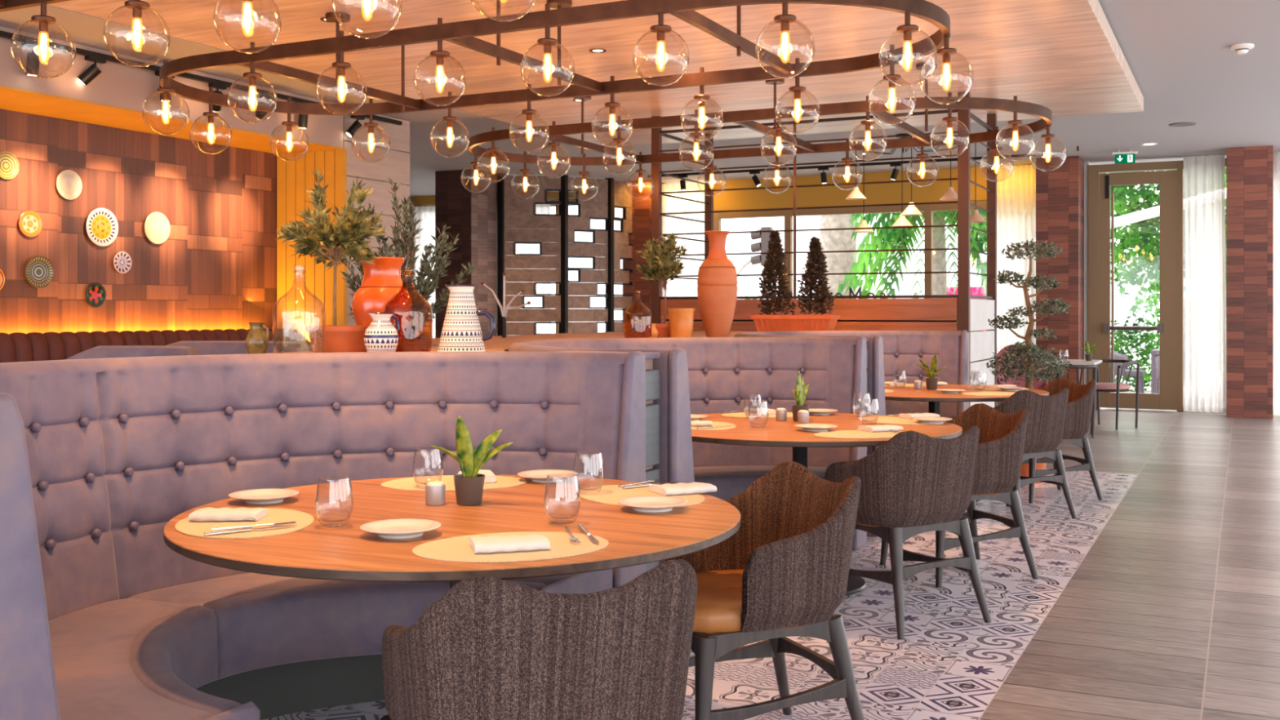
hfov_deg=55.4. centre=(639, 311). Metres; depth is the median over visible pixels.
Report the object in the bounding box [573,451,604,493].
water glass
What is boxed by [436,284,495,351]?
pitcher
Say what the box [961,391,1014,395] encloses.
placemat
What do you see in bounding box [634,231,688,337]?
tree
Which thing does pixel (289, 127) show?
bulb socket
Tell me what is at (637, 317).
bottle
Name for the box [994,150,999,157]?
bulb socket
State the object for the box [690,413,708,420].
plate
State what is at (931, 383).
potted plant
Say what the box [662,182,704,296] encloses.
sheer curtain
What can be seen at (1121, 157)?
exit sign
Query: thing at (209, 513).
napkin
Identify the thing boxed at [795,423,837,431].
plate
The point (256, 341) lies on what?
jug
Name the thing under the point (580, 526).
knife
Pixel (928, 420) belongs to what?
plate
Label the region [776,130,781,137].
bulb socket
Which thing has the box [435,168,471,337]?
wall column
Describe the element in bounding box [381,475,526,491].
placemat
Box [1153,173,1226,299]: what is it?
street tree
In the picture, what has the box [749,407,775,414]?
napkin
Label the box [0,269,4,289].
wall plate
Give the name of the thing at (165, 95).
bulb socket
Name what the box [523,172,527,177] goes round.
bulb socket
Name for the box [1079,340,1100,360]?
potted plant
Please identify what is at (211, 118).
bulb socket
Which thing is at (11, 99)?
trim
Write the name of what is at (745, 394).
water glass
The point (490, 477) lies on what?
napkin
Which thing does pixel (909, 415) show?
napkin
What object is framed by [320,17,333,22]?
recessed light
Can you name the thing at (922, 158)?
bulb socket
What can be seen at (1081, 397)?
tub chair
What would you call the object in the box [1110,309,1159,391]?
bush
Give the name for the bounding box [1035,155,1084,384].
wall column
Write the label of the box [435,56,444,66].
bulb socket
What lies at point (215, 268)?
wall
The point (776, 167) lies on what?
bulb socket
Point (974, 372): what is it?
water glass
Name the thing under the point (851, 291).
letter sign
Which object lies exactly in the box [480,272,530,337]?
ornament
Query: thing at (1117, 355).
chair
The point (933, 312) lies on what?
screen
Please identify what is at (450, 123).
bulb socket
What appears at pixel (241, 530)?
knife
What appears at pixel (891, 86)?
bulb socket
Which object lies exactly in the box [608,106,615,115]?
bulb socket
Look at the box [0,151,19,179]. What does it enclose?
wall plate
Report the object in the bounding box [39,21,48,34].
bulb socket
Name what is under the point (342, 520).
water glass
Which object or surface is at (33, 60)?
track light
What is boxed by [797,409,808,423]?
votive holder
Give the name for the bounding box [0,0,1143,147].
ceiling
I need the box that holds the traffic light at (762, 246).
[736,226,773,278]
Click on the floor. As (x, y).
(1172, 611)
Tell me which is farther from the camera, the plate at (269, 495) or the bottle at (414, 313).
the bottle at (414, 313)
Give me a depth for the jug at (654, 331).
7.37 m
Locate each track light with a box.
[0,30,402,137]
[647,153,1044,190]
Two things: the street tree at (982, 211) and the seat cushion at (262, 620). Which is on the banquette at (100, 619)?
the seat cushion at (262, 620)
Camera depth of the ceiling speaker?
12.80 m
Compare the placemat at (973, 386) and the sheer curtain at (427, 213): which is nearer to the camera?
the placemat at (973, 386)
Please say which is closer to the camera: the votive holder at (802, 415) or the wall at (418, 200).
the votive holder at (802, 415)
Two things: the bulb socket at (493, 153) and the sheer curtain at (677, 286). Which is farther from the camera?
the sheer curtain at (677, 286)
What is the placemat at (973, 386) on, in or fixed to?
on the round table at (933, 397)
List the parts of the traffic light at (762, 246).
arm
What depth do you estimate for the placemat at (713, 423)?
5.58 m
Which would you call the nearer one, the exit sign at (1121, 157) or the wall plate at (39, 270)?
the wall plate at (39, 270)
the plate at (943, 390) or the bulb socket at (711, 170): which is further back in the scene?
the bulb socket at (711, 170)
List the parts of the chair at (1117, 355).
backrest, seat, leg, leg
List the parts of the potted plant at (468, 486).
pot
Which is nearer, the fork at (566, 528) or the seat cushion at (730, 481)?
the fork at (566, 528)
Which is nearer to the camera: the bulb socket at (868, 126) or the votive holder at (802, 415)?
the votive holder at (802, 415)
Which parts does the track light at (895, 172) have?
rail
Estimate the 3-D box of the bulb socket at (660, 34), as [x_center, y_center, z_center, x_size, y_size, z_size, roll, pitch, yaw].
[0.095,-1.256,5.561,0.037,0.057,0.038,0,0,26]
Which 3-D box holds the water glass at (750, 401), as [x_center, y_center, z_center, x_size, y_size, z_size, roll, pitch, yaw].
[0.541,0.467,5.571,0.092,0.118,0.092,0,0,26]
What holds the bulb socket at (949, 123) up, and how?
attached to the ring chandelier at (746, 118)
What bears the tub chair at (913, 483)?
on the floor
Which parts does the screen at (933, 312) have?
post, rod, rod, rod, rod, rod, rod, rod, post, post, rod, wood panel, wood panel, rod, rod, rod, rod, rod, rod, rail, rail, post, rod, rod, rod, rod, rod, rod, panel, panel, panel, panel, rod, post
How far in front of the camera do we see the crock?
7.47 m
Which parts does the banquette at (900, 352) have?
backrest, backrest, panel, panel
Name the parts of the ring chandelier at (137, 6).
ring frame, glass globe, glass globe, glass globe, glass globe, glass globe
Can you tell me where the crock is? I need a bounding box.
[667,308,694,337]
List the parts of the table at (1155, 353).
leg, leg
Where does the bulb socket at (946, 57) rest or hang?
attached to the ring chandelier at (463, 33)
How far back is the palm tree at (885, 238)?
23.45 m
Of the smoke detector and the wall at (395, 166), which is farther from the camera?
the wall at (395, 166)
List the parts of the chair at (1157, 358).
backrest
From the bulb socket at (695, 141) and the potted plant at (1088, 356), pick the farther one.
the potted plant at (1088, 356)
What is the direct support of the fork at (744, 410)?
on the round table at (775, 433)
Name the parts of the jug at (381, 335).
handle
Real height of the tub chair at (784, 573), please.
0.810 m
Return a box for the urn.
[351,257,404,325]
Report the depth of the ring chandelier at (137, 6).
5.13 m
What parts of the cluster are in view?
lamp shade, lamp shade, cord, cord, lamp shade, cord, cord, lamp shade, cord, cord, lamp shade, lamp shade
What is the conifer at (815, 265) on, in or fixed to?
on the window box
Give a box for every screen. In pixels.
[497,173,632,336]
[651,91,996,407]
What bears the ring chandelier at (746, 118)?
hanging from the ceiling at (1065, 57)
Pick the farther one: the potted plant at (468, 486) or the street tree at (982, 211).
the street tree at (982, 211)
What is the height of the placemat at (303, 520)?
0.002 m
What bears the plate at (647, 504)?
on the round table at (348, 553)
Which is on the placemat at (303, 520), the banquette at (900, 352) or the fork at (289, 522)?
the fork at (289, 522)
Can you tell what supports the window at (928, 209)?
in the wall at (886, 193)
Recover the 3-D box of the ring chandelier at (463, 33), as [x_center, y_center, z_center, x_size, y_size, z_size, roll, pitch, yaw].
[-0.695,-1.430,6.906,4.993,0.796,1.970,0,0,26]
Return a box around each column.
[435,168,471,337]
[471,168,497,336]
[622,180,666,319]
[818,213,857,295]
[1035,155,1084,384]
[1226,145,1273,418]
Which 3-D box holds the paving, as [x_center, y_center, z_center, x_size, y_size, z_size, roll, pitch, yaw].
[10.605,1.380,34.922,80.000,0.100,37.600,0,0,26]
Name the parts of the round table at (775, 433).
plate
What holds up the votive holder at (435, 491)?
on the round table at (348, 553)
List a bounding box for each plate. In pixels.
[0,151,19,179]
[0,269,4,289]
[18,210,42,236]
[25,255,53,288]
[56,169,82,199]
[84,282,106,307]
[86,208,118,246]
[113,251,131,273]
[144,212,170,244]
[228,488,298,504]
[360,518,440,538]
[517,469,577,482]
[617,495,688,512]
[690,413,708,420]
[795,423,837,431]
[808,408,838,415]
[911,416,952,423]
[935,388,964,393]
[995,386,1025,391]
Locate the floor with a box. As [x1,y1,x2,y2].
[262,405,1279,719]
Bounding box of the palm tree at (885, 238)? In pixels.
[837,209,986,299]
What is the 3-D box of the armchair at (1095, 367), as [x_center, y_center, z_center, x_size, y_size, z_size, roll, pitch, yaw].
[4.374,0.901,12.467,0.588,0.739,0.524,0,0,18]
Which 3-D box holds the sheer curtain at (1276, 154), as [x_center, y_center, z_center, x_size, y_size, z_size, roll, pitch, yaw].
[8.068,-0.350,14.696,0.815,3.200,0.073,0,0,26]
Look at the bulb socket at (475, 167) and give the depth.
10.56 m
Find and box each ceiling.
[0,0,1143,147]
[406,0,1279,196]
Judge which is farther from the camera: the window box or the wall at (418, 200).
the wall at (418, 200)
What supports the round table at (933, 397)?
on the floor
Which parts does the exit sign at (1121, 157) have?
panel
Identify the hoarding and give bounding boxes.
[946,286,985,331]
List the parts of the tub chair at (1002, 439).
leg, leg, leg, seat, seat frame, leg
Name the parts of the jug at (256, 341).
handle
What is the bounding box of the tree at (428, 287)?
[338,177,475,321]
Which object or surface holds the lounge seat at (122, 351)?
on the floor
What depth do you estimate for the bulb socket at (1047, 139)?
8.93 m
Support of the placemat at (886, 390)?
on the round table at (933, 397)
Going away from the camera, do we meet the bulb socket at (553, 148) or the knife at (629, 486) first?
the knife at (629, 486)
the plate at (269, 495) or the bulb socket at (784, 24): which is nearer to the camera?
the plate at (269, 495)
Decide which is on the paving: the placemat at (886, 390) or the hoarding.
the hoarding
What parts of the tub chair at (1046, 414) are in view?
leg, seat frame, leg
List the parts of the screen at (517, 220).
post, opening frame, opening frame, opening frame, opening frame, opening frame, opening frame, post, opening frame, opening frame, opening frame, opening frame, opening frame, opening frame, opening frame, opening frame, opening frame, post, opening frame, opening frame, opening frame, opening frame, opening frame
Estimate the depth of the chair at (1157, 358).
17.65 m
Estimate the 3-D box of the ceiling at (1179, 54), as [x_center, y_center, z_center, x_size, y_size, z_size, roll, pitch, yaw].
[-0.901,-2.030,7.756,17.500,0.100,22.900,0,0,26]
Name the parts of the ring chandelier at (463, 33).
glass globe, glass globe, glass globe, glass globe, hanging rod, glass globe, glass globe, hanging rod, glass globe, glass globe, hanging rod, glass globe, glass globe, ring frame, hanging rod, glass globe, glass globe, glass globe, hanging rod, glass globe, glass globe, glass globe, glass globe, glass globe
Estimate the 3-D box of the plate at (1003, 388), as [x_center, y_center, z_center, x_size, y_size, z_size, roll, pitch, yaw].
[2.483,0.516,8.166,0.189,0.022,0.189,0,0,26]
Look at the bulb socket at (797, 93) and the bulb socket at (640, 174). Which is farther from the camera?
the bulb socket at (640, 174)
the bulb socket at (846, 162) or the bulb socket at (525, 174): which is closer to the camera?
the bulb socket at (846, 162)
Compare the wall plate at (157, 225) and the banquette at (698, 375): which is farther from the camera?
the wall plate at (157, 225)
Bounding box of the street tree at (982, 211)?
[980,208,986,251]
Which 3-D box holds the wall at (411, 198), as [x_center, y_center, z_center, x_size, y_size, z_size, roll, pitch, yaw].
[-3.946,-0.355,21.038,0.250,3.250,0.200,0,0,26]
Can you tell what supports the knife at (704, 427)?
on the placemat at (713, 423)
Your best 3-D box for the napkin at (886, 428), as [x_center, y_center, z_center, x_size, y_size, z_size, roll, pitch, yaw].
[1.063,0.512,5.387,0.166,0.022,0.126,0,0,-24]
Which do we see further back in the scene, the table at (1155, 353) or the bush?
the bush
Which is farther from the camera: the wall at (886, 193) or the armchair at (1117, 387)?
the wall at (886, 193)
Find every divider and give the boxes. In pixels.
[268,345,660,572]
[304,334,868,455]
[536,330,968,408]
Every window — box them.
[413,198,576,333]
[713,200,986,362]
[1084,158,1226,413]
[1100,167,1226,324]
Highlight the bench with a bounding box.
[0,328,295,362]
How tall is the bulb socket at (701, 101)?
0.057 m
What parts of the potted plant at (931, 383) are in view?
pot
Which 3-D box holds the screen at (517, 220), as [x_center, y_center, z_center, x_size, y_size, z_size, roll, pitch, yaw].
[-0.969,-0.346,17.866,2.306,3.268,0.394,0,0,-30]
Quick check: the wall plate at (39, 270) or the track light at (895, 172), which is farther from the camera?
the track light at (895, 172)
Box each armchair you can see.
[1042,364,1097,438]
[1075,359,1139,430]
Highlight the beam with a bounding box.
[0,26,343,147]
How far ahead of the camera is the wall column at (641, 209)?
18.38 m
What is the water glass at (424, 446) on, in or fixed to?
on the placemat at (502, 482)
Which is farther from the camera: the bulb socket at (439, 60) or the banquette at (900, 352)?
the banquette at (900, 352)
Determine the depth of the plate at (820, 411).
6.26 m
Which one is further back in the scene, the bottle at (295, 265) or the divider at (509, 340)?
the divider at (509, 340)
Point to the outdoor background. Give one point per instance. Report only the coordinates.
(748, 286)
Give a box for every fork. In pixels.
[211,521,296,531]
[564,526,580,542]
[617,478,667,487]
[721,409,750,412]
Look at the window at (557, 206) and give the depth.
19.64 m
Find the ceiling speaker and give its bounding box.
[1168,122,1195,126]
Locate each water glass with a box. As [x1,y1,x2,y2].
[315,475,353,527]
[412,446,443,488]
[543,473,580,524]
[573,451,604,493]
[743,394,762,418]
[748,400,768,427]
[852,393,871,417]
[859,398,879,424]
[893,370,906,387]
[973,372,986,390]
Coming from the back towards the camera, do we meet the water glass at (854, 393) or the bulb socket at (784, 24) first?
the water glass at (854, 393)
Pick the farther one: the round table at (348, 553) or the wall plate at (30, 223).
the wall plate at (30, 223)
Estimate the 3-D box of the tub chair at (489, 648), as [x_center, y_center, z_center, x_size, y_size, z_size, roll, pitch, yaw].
[-0.206,0.869,2.446,0.581,0.810,0.595,0,0,-24]
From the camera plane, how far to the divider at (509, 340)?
7.86 m
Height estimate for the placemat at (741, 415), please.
0.002 m
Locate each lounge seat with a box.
[64,345,199,359]
[164,340,312,355]
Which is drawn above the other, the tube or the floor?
the tube
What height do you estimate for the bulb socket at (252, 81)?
0.057 m
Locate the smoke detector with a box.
[1231,43,1253,53]
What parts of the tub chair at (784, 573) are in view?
leg, seat, seat frame, leg, leg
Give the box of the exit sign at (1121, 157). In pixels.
[1112,149,1137,164]
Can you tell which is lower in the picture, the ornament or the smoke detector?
the ornament
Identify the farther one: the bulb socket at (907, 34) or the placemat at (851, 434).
the bulb socket at (907, 34)
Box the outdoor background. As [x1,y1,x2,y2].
[550,170,1159,344]
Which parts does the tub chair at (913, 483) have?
leg, seat frame, leg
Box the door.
[1099,169,1177,409]
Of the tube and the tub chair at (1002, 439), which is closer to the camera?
the tub chair at (1002, 439)
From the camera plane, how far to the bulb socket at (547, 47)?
5.81 m
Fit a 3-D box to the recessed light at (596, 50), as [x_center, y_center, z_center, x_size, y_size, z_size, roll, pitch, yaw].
[-0.295,-1.827,8.527,0.120,0.006,0.120,0,0,26]
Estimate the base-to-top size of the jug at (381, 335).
0.168 m
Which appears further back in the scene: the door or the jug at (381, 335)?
the door
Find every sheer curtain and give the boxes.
[413,200,551,337]
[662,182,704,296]
[996,164,1035,404]
[1183,154,1226,413]
[1273,151,1279,414]
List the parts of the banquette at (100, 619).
panel, backrest, seat panel, backrest, seat panel, panel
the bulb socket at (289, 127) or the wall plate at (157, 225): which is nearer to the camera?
the bulb socket at (289, 127)
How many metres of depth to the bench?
9.01 m
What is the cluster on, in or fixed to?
hanging from the ceiling at (1179, 54)
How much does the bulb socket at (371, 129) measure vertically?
0.057 m
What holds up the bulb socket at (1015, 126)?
attached to the ring chandelier at (746, 118)
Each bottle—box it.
[272,265,325,353]
[383,267,432,351]
[623,290,651,337]
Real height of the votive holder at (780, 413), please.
0.061 m
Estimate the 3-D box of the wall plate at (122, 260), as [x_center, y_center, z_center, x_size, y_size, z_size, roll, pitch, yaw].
[-4.059,-0.389,9.560,0.013,0.172,0.172,0,0,26]
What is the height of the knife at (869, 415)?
0.012 m
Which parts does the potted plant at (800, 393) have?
pot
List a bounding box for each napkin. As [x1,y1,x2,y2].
[188,506,268,521]
[457,469,496,482]
[469,533,550,553]
[648,481,716,495]
[690,420,711,426]
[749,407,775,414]
[857,424,903,431]
[884,381,905,386]
[897,413,939,418]
[921,382,947,385]
[986,384,1016,388]
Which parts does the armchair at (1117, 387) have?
leg, leg, seat, leg, leg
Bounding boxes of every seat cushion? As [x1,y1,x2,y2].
[48,598,241,719]
[128,572,577,680]
[693,465,827,501]
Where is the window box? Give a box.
[751,315,839,331]
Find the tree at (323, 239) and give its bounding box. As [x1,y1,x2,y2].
[273,168,385,352]
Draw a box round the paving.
[1110,344,1159,393]
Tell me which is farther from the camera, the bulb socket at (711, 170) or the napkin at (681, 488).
the bulb socket at (711, 170)
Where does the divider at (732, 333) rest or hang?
on the floor
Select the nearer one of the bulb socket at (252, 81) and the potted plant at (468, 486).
the potted plant at (468, 486)
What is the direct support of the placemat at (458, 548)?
on the round table at (348, 553)
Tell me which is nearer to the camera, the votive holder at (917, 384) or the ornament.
the ornament
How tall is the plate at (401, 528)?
0.022 m
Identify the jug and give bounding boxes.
[244,322,269,354]
[364,312,399,351]
[651,323,657,337]
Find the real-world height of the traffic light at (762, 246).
3.398 m
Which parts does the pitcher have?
handle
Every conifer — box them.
[757,229,796,315]
[795,235,835,315]
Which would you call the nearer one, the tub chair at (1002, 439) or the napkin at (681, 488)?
the napkin at (681, 488)
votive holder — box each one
[425,481,445,505]
[775,408,786,421]
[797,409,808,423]
[913,380,921,389]
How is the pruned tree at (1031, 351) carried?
on the floor
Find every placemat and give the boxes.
[174,507,314,538]
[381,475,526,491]
[412,531,608,562]
[577,484,704,506]
[691,421,736,430]
[720,412,792,417]
[813,430,900,439]
[857,416,929,424]
[884,383,926,386]
[884,389,893,392]
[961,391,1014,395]
[973,386,1028,390]
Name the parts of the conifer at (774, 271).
stem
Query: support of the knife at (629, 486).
on the placemat at (609, 494)
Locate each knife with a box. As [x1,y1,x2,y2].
[204,524,297,536]
[577,524,599,543]
[622,480,679,489]
[696,425,735,429]
[869,414,899,416]
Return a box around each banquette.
[0,351,645,719]
[507,337,866,651]
[733,329,968,537]
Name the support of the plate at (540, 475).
on the round table at (348, 553)
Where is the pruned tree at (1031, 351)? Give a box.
[986,238,1072,483]
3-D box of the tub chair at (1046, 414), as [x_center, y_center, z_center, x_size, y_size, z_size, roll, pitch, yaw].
[2.322,0.869,7.595,0.581,0.810,0.595,0,0,-32]
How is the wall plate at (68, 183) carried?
attached to the wall at (215, 268)
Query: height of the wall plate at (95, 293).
0.192 m
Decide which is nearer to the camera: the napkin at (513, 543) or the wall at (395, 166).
the napkin at (513, 543)
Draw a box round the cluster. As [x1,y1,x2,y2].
[845,133,986,232]
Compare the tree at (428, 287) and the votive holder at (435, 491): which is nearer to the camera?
the votive holder at (435, 491)
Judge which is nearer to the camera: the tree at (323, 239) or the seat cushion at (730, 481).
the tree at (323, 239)
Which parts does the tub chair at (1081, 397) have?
leg, leg, seat frame, leg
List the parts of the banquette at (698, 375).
backrest, panel, backrest, panel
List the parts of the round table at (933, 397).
plate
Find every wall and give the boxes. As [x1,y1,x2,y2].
[0,109,276,333]
[276,148,346,342]
[343,114,409,325]
[409,196,414,279]
[413,191,576,205]
[713,164,1035,210]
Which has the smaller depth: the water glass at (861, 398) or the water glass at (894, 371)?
the water glass at (861, 398)
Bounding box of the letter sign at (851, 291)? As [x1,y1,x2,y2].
[835,287,885,298]
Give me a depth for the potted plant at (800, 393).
5.87 m
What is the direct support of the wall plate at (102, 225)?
attached to the wall at (215, 268)
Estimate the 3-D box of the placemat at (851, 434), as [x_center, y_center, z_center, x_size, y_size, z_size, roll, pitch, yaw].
[0.956,0.526,5.240,0.444,0.002,0.330,0,0,-24]
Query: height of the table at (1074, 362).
0.750 m
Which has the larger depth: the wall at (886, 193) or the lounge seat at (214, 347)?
the wall at (886, 193)
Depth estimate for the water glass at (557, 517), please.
3.04 m
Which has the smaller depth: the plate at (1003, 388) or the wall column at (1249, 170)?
the plate at (1003, 388)
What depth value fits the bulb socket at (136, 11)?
5.11 m
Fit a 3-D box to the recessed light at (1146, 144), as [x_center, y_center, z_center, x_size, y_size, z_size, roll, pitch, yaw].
[6.002,-1.976,14.369,0.180,0.008,0.180,0,0,26]
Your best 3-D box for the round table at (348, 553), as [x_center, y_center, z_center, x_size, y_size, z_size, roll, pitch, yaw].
[-0.470,0.899,3.218,1.470,0.742,1.470,0,0,26]
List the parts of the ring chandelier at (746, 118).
glass globe, glass globe, glass globe, glass globe, hanging rod, glass globe, glass globe, glass globe, glass globe, glass globe, ring frame, hanging rod, glass globe, glass globe, glass globe, glass globe, glass globe, hanging rod, glass globe, glass globe, glass globe, glass globe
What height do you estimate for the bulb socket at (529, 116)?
0.057 m
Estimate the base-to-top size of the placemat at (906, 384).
0.002 m
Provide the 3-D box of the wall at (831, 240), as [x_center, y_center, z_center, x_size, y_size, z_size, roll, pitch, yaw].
[4.245,-2.037,26.802,3.242,6.747,3.277,0,0,-16]
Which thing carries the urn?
on the divider at (652, 375)
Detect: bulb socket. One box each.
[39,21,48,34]
[132,7,142,20]
[162,92,168,102]
[208,115,213,124]
[243,0,252,4]
[248,77,256,87]
[286,124,292,133]
[337,66,345,77]
[368,126,373,133]
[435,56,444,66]
[447,120,453,128]
[473,164,478,170]
[491,151,495,157]
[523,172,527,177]
[526,113,532,122]
[543,44,551,55]
[551,146,555,152]
[582,173,586,179]
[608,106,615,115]
[617,141,622,148]
[638,172,642,177]
[657,31,665,43]
[693,136,698,143]
[698,98,705,107]
[709,168,714,174]
[774,164,779,170]
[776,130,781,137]
[781,21,789,33]
[794,90,800,100]
[844,160,849,167]
[865,124,871,132]
[888,79,895,88]
[903,31,911,43]
[920,156,924,163]
[942,53,950,64]
[946,120,952,128]
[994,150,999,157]
[1012,124,1017,132]
[1045,137,1050,144]
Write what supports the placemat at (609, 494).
on the round table at (348, 553)
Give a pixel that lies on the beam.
(117, 85)
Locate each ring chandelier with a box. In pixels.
[0,0,537,79]
[142,0,973,162]
[461,62,1066,200]
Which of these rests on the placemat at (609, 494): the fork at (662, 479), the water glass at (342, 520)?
the fork at (662, 479)
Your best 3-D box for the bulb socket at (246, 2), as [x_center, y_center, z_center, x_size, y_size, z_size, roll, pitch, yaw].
[-1.562,-1.256,4.853,0.037,0.057,0.038,0,0,26]
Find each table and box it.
[163,475,741,589]
[691,413,962,595]
[884,384,1048,505]
[1041,359,1102,378]
[1151,348,1184,393]
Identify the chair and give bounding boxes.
[380,559,697,719]
[665,461,864,719]
[824,426,991,639]
[880,403,1038,587]
[993,387,1076,519]
[996,344,1048,390]
[1022,377,1102,503]
[1110,348,1145,393]
[1155,351,1184,393]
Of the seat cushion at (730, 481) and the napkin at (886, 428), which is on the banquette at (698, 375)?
the seat cushion at (730, 481)
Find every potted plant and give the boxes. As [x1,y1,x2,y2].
[431,415,513,506]
[791,371,808,421]
[915,354,946,390]
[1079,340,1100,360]
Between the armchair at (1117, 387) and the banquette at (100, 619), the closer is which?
the banquette at (100, 619)
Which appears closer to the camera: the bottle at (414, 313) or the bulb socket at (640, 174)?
the bottle at (414, 313)
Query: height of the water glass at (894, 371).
0.118 m
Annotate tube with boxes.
[979,187,1226,262]
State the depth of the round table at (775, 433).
5.46 m
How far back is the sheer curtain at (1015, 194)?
16.27 m
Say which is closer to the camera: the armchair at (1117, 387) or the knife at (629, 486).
the knife at (629, 486)
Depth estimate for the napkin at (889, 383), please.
8.65 m
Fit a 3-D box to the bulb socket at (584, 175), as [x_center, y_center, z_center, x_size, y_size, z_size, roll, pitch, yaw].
[-0.518,-1.256,11.328,0.037,0.057,0.038,0,0,26]
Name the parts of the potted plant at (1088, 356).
pot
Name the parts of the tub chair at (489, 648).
leg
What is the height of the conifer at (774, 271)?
0.716 m
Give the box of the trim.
[0,85,343,154]
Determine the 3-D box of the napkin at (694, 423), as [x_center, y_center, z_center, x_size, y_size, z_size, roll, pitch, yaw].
[0.248,0.512,5.634,0.166,0.022,0.126,0,0,0]
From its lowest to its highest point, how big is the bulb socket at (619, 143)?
0.057 m
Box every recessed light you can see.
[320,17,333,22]
[589,48,606,53]
[1141,142,1157,145]
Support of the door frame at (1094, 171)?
in the wall at (886, 193)
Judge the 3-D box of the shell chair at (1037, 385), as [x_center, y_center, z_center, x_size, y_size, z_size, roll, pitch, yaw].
[3.754,0.800,11.973,0.518,0.946,0.601,0,0,1]
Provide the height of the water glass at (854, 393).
0.118 m
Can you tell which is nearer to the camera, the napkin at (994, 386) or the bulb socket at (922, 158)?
the napkin at (994, 386)
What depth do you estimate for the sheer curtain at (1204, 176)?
15.20 m

